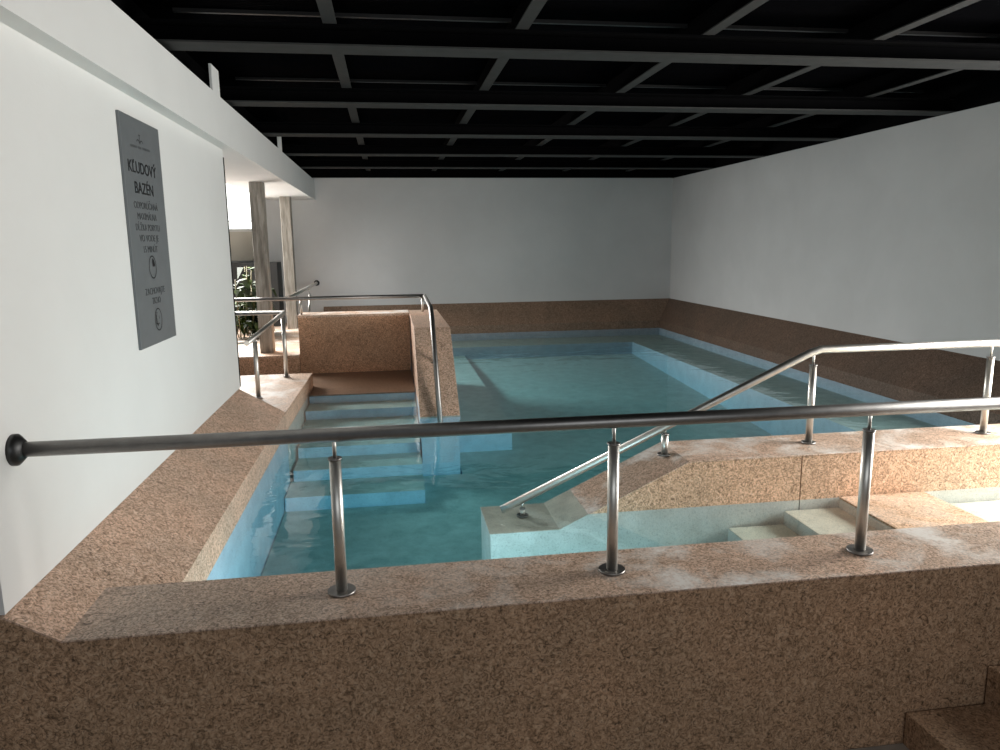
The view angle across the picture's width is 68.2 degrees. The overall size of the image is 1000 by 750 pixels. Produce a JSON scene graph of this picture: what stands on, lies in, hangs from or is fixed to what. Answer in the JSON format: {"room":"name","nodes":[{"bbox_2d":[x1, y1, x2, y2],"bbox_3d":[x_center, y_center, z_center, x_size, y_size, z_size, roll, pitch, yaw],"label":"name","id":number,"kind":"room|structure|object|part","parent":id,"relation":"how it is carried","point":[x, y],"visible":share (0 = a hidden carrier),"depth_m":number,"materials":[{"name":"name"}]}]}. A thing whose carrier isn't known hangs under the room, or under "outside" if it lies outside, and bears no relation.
{"room":"indoor swimming pool","nodes":[
{"label":"indoor swimming pool","id":0,"kind":"room"},
{"bbox_2d":[0,22,239,614],"bbox_3d":[-1.716,-0.417,3.424,0.260,1.606,3.260,-2,10,-8],"label":"wall","id":1,"kind":"structure","parent":0,"point":[73,366],"depth_m":2.57,"materials":[{"name":"white paint"}]},
{"bbox_2d":[115,110,175,349],"bbox_3d":[-1.568,-0.629,3.302,0.013,0.974,0.528,-2,10,-8],"label":"wall sign","id":2,"kind":"object","parent":1,"relation":"attached to","point":[139,149],"visible":1,"depth_m":3.25,"materials":[{"name":"grey metal"}]},
{"bbox_2d":[0,0,314,199],"bbox_3d":[-2.112,-1.667,5.110,0.615,0.273,10.750,-2,10,-8],"label":"bulkhead","id":3,"kind":"object","parent":1,"relation":"attached to","point":[96,36],"visible":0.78,"depth_m":3.21,"materials":[{"name":"white paint"}]},
{"bbox_2d":[208,63,219,95],"bbox_3d":[-1.716,-1.768,4.438,0.014,0.152,0.200,-2,10,-8],"label":"plate","id":4,"kind":"object","parent":3,"relation":"on","point":[213,72],"visible":0.86,"depth_m":4.40,"materials":[{"name":"white paint"}]},
{"bbox_2d":[277,137,281,150],"bbox_3d":[-2.121,-2.238,7.107,0.014,0.152,0.200,-2,10,-8],"label":"plate","id":5,"kind":"object","parent":3,"relation":"on","point":[279,141],"visible":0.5,"depth_m":7.06,"materials":[{"name":"white paint"}]},
{"bbox_2d":[56,389,289,587],"bbox_3d":[-1.574,0.952,3.827,0.573,1.233,2.906,-2,10,-8],"label":"ledge","id":6,"kind":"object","parent":1,"relation":"attached to","point":[202,514],"depth_m":3.26,"materials":[{"name":"stone"}]},
{"bbox_2d":[223,157,240,386],"bbox_3d":[-1.840,-0.681,5.041,0.029,1.550,0.015,-2,10,-8],"label":"trim","id":7,"kind":"structure","parent":1,"relation":"attached to","point":[223,157],"depth_m":5.03,"materials":[{"name":"black metal"}]},
{"bbox_2d":[237,323,300,375],"bbox_3d":[-3.394,0.106,9.038,2.272,1.117,3.323,-2,10,-8],"label":"terrace","id":8,"kind":"object","parent":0,"point":[269,363],"visible":0.19,"depth_m":7.51,"materials":[{"name":"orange stone"}]},
{"bbox_2d":[234,266,276,338],"bbox_3d":[-3.108,-0.900,9.011,0.753,0.857,1.019,-2,10,-8],"label":"leafy plant","id":9,"kind":"object","parent":8,"relation":"on","point":[247,289],"visible":0.56,"depth_m":8.86,"materials":[{"name":"green plant"}]},
{"bbox_3d":[-3.092,-0.901,9.015,0.458,0.857,0.729,-2,10,-8],"label":"stem","id":10,"kind":"part","parent":9,"relation":"part of","materials":[{"name":"green plant"}]},
{"bbox_2d":[232,262,284,326],"bbox_3d":[-3.849,-1.107,10.206,1.600,0.872,0.400,-2,10,-8],"label":"wall","id":11,"kind":"structure","parent":8,"relation":"on","point":[275,267],"depth_m":10.08,"materials":[{"name":"grey paint"}]},
{"bbox_2d":[248,182,275,352],"bbox_3d":[-2.434,-1.087,7.570,0.132,1.723,0.150,-2,10,-8],"label":"concrete column","id":12,"kind":"structure","parent":8,"relation":"on","point":[256,189],"depth_m":7.49,"materials":[{"name":"grey concrete"}]},
{"bbox_2d":[279,196,297,328],"bbox_3d":[-2.791,-1.477,9.788,0.132,1.723,0.150,-2,10,-8],"label":"concrete column","id":13,"kind":"structure","parent":8,"relation":"on","point":[285,201],"depth_m":9.71,"materials":[{"name":"grey concrete"}]},
{"bbox_2d":[287,280,319,311],"bbox_3d":[-2.374,-0.795,9.125,0.102,0.603,3.150,-2,10,-9],"label":"handrail","id":14,"kind":"object","parent":8,"relation":"on","point":[316,282],"visible":0.88,"depth_m":9.05,"materials":[{"name":"silver metal"}]},
{"bbox_3d":[-2.397,-1.050,9.066,0.038,0.038,3.130,-2,10,-8],"label":"rail","id":15,"kind":"part","parent":14,"relation":"part of","materials":[{"name":"silver metal"}]},
{"bbox_2d":[239,373,312,483],"bbox_3d":[-2.080,0.658,6.037,0.968,1.050,1.650,-2,10,-8],"label":"granite slab","id":16,"kind":"object","parent":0,"point":[290,395],"visible":0.22,"depth_m":6.01,"materials":[{"name":"brown stone"}]},
{"bbox_2d":[235,310,289,397],"bbox_3d":[-2.397,-0.166,5.981,1.191,0.588,1.321,-2,10,-8],"label":"handrail","id":17,"kind":"object","parent":16,"relation":"on","point":[280,313],"visible":0.81,"depth_m":6.22,"materials":[{"name":"silver metal"}]},
{"bbox_3d":[-1.865,-0.042,5.664,0.036,0.436,0.036,-2,10,-8],"label":"post","id":18,"kind":"part","parent":17,"relation":"part of","materials":[{"name":"silver metal"}]},
{"bbox_3d":[-2.401,-0.381,5.942,1.187,0.151,1.321,-2,10,-8],"label":"rail","id":19,"kind":"part","parent":17,"relation":"part of","materials":[{"name":"silver metal"}]},
{"bbox_3d":[-1.912,-0.245,6.566,0.036,0.521,0.036,-2,10,-8],"label":"post","id":20,"kind":"part","parent":17,"relation":"part of","materials":[{"name":"silver metal"}]},
{"bbox_2d":[297,310,410,372],"bbox_3d":[-1.507,0.096,7.834,1.120,1.514,0.387,-2,10,-8],"label":"parapet","id":21,"kind":"object","parent":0,"point":[340,341],"visible":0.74,"depth_m":7.57,"materials":[{"name":"orange stone"}]},
{"bbox_2d":[235,294,423,314],"bbox_3d":[-2.050,-0.706,7.532,2.560,0.183,0.038,-2,10,-8],"label":"handrail","id":22,"kind":"object","parent":21,"relation":"on","point":[299,299],"visible":0.69,"depth_m":7.55,"materials":[{"name":"silver metal"}]},
{"bbox_3d":[-2.030,-0.693,7.537,0.026,0.156,0.026,-2,10,-8],"label":"post","id":23,"kind":"part","parent":22,"relation":"part of","materials":[{"name":"silver metal"}]},
{"bbox_3d":[-2.051,-0.777,7.519,2.560,0.038,0.038,-2,10,-8],"label":"rail","id":24,"kind":"part","parent":22,"relation":"part of","materials":[{"name":"silver metal"}]},
{"bbox_3d":[-0.809,-0.740,7.714,0.026,0.156,0.026,-2,10,-8],"label":"post","id":25,"kind":"part","parent":22,"relation":"part of","materials":[{"name":"silver metal"}]},
{"bbox_2d":[284,370,424,511],"bbox_3d":[-1.602,0.669,6.304,1.790,0.924,2.725,-2,10,-8],"label":"stairs","id":26,"kind":"structure","parent":0,"point":[387,472],"depth_m":5.66,"materials":[{"name":"tile"}]},
{"bbox_2d":[232,178,672,322],"bbox_3d":[-0.993,-1.271,10.970,7.680,3.193,0.200,-2,10,-8],"label":"wall","id":27,"kind":"structure","parent":0,"point":[446,240],"depth_m":10.85,"materials":[{"name":"grey paint"}]},
{"bbox_2d":[226,184,251,231],"bbox_3d":[-4.025,-2.328,10.195,1.340,0.700,0.050,-2,10,-8],"label":"window","id":28,"kind":"structure","parent":27,"relation":"in","point":[238,200],"depth_m":10.27,"materials":[{"name":"white glass"}]},
{"bbox_3d":[-4.025,-2.328,10.195,1.340,0.700,0.050,-2,10,-8],"label":"frame","id":29,"kind":"part","parent":28,"relation":"part of","materials":[{"name":"white paint"}]},
{"bbox_2d":[230,232,253,260],"bbox_3d":[-4.069,-1.785,10.289,1.440,0.400,0.040,-2,10,-8],"label":"wall","id":30,"kind":"structure","parent":27,"relation":"attached to","point":[241,243],"depth_m":10.34,"materials":[{"name":"beige paint"}]},
{"bbox_2d":[324,298,669,353],"bbox_3d":[0.066,-0.407,11.047,5.230,1.338,0.260,-2,10,-8],"label":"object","id":31,"kind":"structure","parent":27,"relation":"attached to","point":[463,319],"depth_m":11.01,"materials":[{"name":"stone"}]},
{"bbox_2d":[111,0,999,177],"bbox_3d":[0.032,-1.766,3.775,7.680,0.337,14.350,-2,10,-8],"label":"ceiling","id":32,"kind":"structure","parent":0,"point":[970,89],"depth_m":5.06,"materials":[{"name":"black metal"}]},
{"bbox_3d":[-2.004,-1.929,5.080,0.040,0.252,10.750,-2,10,-8],"label":"panel","id":33,"kind":"part","parent":32,"relation":"part of","materials":[{"name":"black metal"}]},
{"bbox_2d":[316,0,370,170],"bbox_3d":[-1.014,-1.964,4.854,0.064,0.126,11.430,-2,10,-8],"label":"joist","id":34,"kind":"object","parent":32,"relation":"attached to","point":[325,7],"visible":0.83,"depth_m":4.26,"materials":[{"name":"grey paint"}]},
{"bbox_2d":[432,0,546,170],"bbox_3d":[-0.102,-1.998,4.987,0.064,0.126,11.430,-2,10,-8],"label":"joist","id":35,"kind":"object","parent":32,"relation":"attached to","point":[527,11],"visible":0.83,"depth_m":4.37,"materials":[{"name":"grey paint"}]},
{"bbox_2d":[291,159,714,169],"bbox_3d":[0.123,-2.665,9.354,5.430,0.096,0.170,-2,10,-8],"label":"steel beam","id":36,"kind":"structure","parent":32,"relation":"attached to","point":[302,163],"depth_m":9.31,"materials":[{"name":"black metal"}]},
{"bbox_2d":[274,144,765,157],"bbox_3d":[0.321,-2.436,8.054,5.430,0.096,0.170,-2,10,-8],"label":"steel beam","id":37,"kind":"structure","parent":32,"relation":"attached to","point":[287,149],"depth_m":8.02,"materials":[{"name":"black metal"}]},
{"bbox_2d":[249,122,841,140],"bbox_3d":[0.531,-2.192,6.666,5.430,0.096,0.170,-2,10,-8],"label":"steel beam","id":38,"kind":"structure","parent":32,"relation":"attached to","point":[268,129],"depth_m":6.62,"materials":[{"name":"grey metal"}]},
{"bbox_2d":[131,18,999,69],"bbox_3d":[0.961,-1.693,3.836,5.430,0.096,0.170,-2,10,-8],"label":"steel beam","id":39,"kind":"structure","parent":32,"relation":"attached to","point":[172,34],"depth_m":3.72,"materials":[{"name":"black metal"}]},
{"bbox_2d":[235,77,924,92],"bbox_3d":[0.768,-2.155,5.498,5.260,0.018,0.022,-2,10,-8],"label":"batten","id":40,"kind":"object","parent":32,"relation":"attached to","point":[236,78],"visible":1,"depth_m":5.40,"materials":[{"name":"metal"}]},
{"bbox_2d":[208,86,955,115],"bbox_3d":[0.744,-1.945,5.268,5.430,0.096,0.170,-2,10,-8],"label":"steel beam","id":41,"kind":"structure","parent":32,"relation":"attached to","point":[252,96],"depth_m":5.21,"materials":[{"name":"black metal"}]},
{"bbox_2d":[172,7,999,37],"bbox_3d":[0.994,-1.893,4.008,5.260,0.018,0.022,-2,10,-8],"label":"batten","id":42,"kind":"object","parent":32,"relation":"attached to","point":[174,9],"visible":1,"depth_m":3.89,"materials":[{"name":"metal"}]},
{"bbox_2d":[499,0,767,170],"bbox_3d":[0.852,-2.035,5.125,0.064,0.126,11.430,-2,10,-8],"label":"joist","id":43,"kind":"object","parent":32,"relation":"attached to","point":[723,13],"visible":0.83,"depth_m":4.35,"materials":[{"name":"grey paint"}]},
{"bbox_2d":[563,0,979,170],"bbox_3d":[1.787,-2.071,5.261,0.064,0.126,11.430,-2,10,-8],"label":"joist","id":44,"kind":"object","parent":32,"relation":"attached to","point":[910,14],"visible":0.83,"depth_m":4.04,"materials":[{"name":"grey paint"}]},
{"bbox_2d":[626,38,999,170],"bbox_3d":[2.736,-2.107,5.398,0.064,0.126,11.430,-2,10,-8],"label":"joist","id":45,"kind":"object","parent":32,"relation":"attached to","point":[903,77],"visible":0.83,"depth_m":5.46,"materials":[{"name":"grey paint"}]},
{"bbox_2d":[261,334,937,575],"bbox_3d":[0.678,0.590,6.898,4.775,0.815,8.335,-2,10,-8],"label":"basin","id":46,"kind":"object","parent":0,"point":[578,377],"visible":0.36,"depth_m":6.60,"materials":[{"name":"pale blue pool tile"}]},
{"bbox_2d":[408,309,459,475],"bbox_3d":[-0.641,0.255,6.888,0.306,1.510,2.540,-2,10,-8],"label":"wall","id":47,"kind":"structure","parent":46,"relation":"on","point":[439,455],"depth_m":5.85,"materials":[{"name":"stone"}]},
{"bbox_2d":[423,294,442,422],"bbox_3d":[-0.620,-0.233,6.623,0.050,0.832,2.354,-2,10,-8],"label":"handrail","id":48,"kind":"object","parent":47,"relation":"on","point":[431,311],"visible":0.97,"depth_m":5.87,"materials":[{"name":"silver metal"}]},
{"bbox_2d":[451,328,698,348],"bbox_3d":[0.641,0.507,6.937,5.020,0.865,8.550,-2,10,-8],"label":"pool water","id":49,"kind":"object","parent":46,"relation":"in","point":[637,328],"visible":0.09,"depth_m":10.50,"materials":[{"name":"teal liquid"}]},
{"bbox_2d":[480,424,999,559],"bbox_3d":[1.708,0.923,3.995,3.605,1.150,0.378,-2,10,-8],"label":"divider","id":50,"kind":"object","parent":46,"relation":"on","point":[705,488],"visible":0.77,"depth_m":3.71,"materials":[{"name":"brown stone"}]},
{"bbox_3d":[0.707,0.966,3.850,1.570,1.142,0.370,-2,10,-8],"label":"facing panel","id":51,"kind":"part","parent":50,"relation":"part of","materials":[{"name":"orange stone"}]},
{"bbox_2d":[500,339,999,517],"bbox_3d":[1.673,0.249,3.881,3.396,0.816,0.072,-2,10,-8],"label":"handrail","id":52,"kind":"object","parent":50,"relation":"on","point":[522,499],"visible":1,"depth_m":3.79,"materials":[{"name":"silver metal"}]},
{"bbox_3d":[0.114,0.707,3.725,0.060,0.008,0.060,-2,10,-8],"label":"plate","id":53,"kind":"part","parent":52,"relation":"part of","materials":[{"name":"silver metal"}]},
{"bbox_3d":[0.842,0.405,3.782,0.072,0.008,0.072,-2,10,-8],"label":"plate","id":54,"kind":"part","parent":52,"relation":"part of","materials":[{"name":"silver metal"}]},
{"bbox_3d":[0.841,0.354,3.773,0.036,0.106,0.036,-2,10,-8],"label":"post","id":55,"kind":"part","parent":52,"relation":"part of","materials":[{"name":"silver metal"}]},
{"bbox_3d":[1.625,0.354,3.892,0.072,0.008,0.072,-2,10,-8],"label":"plate","id":56,"kind":"part","parent":52,"relation":"part of","materials":[{"name":"silver metal"}]},
{"bbox_3d":[1.623,0.152,3.856,0.036,0.411,0.036,-2,10,-8],"label":"post","id":57,"kind":"part","parent":52,"relation":"part of","materials":[{"name":"silver metal"}]},
{"bbox_3d":[2.640,0.315,4.039,0.072,0.008,0.072,-2,10,-8],"label":"plate","id":58,"kind":"part","parent":52,"relation":"part of","materials":[{"name":"silver metal"}]},
{"bbox_3d":[2.637,0.110,4.003,0.036,0.418,0.036,-2,10,-8],"label":"post","id":59,"kind":"part","parent":52,"relation":"part of","materials":[{"name":"silver metal"}]},
{"bbox_3d":[2.490,0.897,4.109,2.024,1.142,0.370,-2,10,-8],"label":"facing panel","id":60,"kind":"part","parent":50,"relation":"part of","materials":[{"name":"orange stone"}]},
{"bbox_2d":[728,491,999,540],"bbox_3d":[2.102,1.139,3.409,3.150,0.922,0.939,-2,10,-8],"label":"steps","id":61,"kind":"structure","parent":46,"relation":"on","point":[908,509],"depth_m":3.59,"materials":[{"name":"stone"}]},
{"bbox_2d":[670,102,999,360],"bbox_3d":[3.212,-0.824,8.171,0.200,3.190,6.650,-2,10,-8],"label":"wall","id":62,"kind":"structure","parent":0,"point":[892,233],"depth_m":6.72,"materials":[{"name":"grey paint"}]},
{"bbox_2d":[659,298,999,426],"bbox_3d":[3.023,0.073,8.146,0.250,1.338,6.950,-2,10,-8],"label":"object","id":63,"kind":"structure","parent":62,"relation":"attached to","point":[763,342],"depth_m":6.76,"materials":[{"name":"stone"}]},
{"bbox_2d":[850,743,908,749],"bbox_3d":[1.197,1.760,-0.117,8.600,0.100,5.215,-2,10,-8],"label":"floor","id":64,"kind":"structure","parent":0,"point":[901,746],"depth_m":2.47,"materials":[{"name":"brown stone"}]},
{"bbox_2d":[0,521,999,749],"bbox_3d":[1.116,1.135,2.608,5.530,1.233,0.326,-2,10,-8],"label":"parapet","id":65,"kind":"object","parent":64,"relation":"on","point":[808,642],"visible":0.99,"depth_m":2.27,"materials":[{"name":"brown stone"}]},
{"bbox_2d":[5,397,999,597],"bbox_3d":[0.696,0.356,2.409,4.160,0.546,0.090,-2,10,-8],"label":"handrail","id":66,"kind":"object","parent":65,"relation":"on","point":[17,448],"visible":1,"depth_m":2.27,"materials":[{"name":"silver metal"}]},
{"bbox_3d":[-0.491,0.459,2.247,0.036,0.423,0.036,-2,10,-8],"label":"post","id":67,"kind":"part","parent":66,"relation":"part of","materials":[{"name":"silver metal"}]},
{"bbox_3d":[-0.489,0.666,2.284,0.086,0.008,0.086,-2,10,-8],"label":"plate","id":68,"kind":"part","parent":66,"relation":"part of","materials":[{"name":"silver metal"}]},
{"bbox_3d":[0.703,0.133,2.371,4.140,0.047,0.043,-2,10,-8],"label":"rail","id":69,"kind":"part","parent":66,"relation":"part of","materials":[{"name":"silver metal"}]},
{"bbox_3d":[0.365,0.633,2.408,0.086,0.008,0.086,-2,10,-8],"label":"plate","id":70,"kind":"part","parent":66,"relation":"part of","materials":[{"name":"silver metal"}]},
{"bbox_3d":[0.362,0.426,2.371,0.036,0.423,0.036,-2,10,-8],"label":"post","id":71,"kind":"part","parent":66,"relation":"part of","materials":[{"name":"silver metal"}]},
{"bbox_3d":[1.234,0.600,2.534,0.086,0.008,0.086,-2,10,-8],"label":"plate","id":72,"kind":"part","parent":66,"relation":"part of","materials":[{"name":"silver metal"}]},
{"bbox_3d":[1.231,0.393,2.497,0.036,0.423,0.036,-2,10,-8],"label":"post","id":73,"kind":"part","parent":66,"relation":"part of","materials":[{"name":"silver metal"}]},
{"bbox_2d":[903,665,999,749],"bbox_3d":[2.224,1.073,1.867,1.547,0.532,1.412,-2,10,-8],"label":"stairs","id":74,"kind":"structure","parent":64,"relation":"on","point":[972,727],"depth_m":2.42,"materials":[{"name":"brown stone"}]}
]}

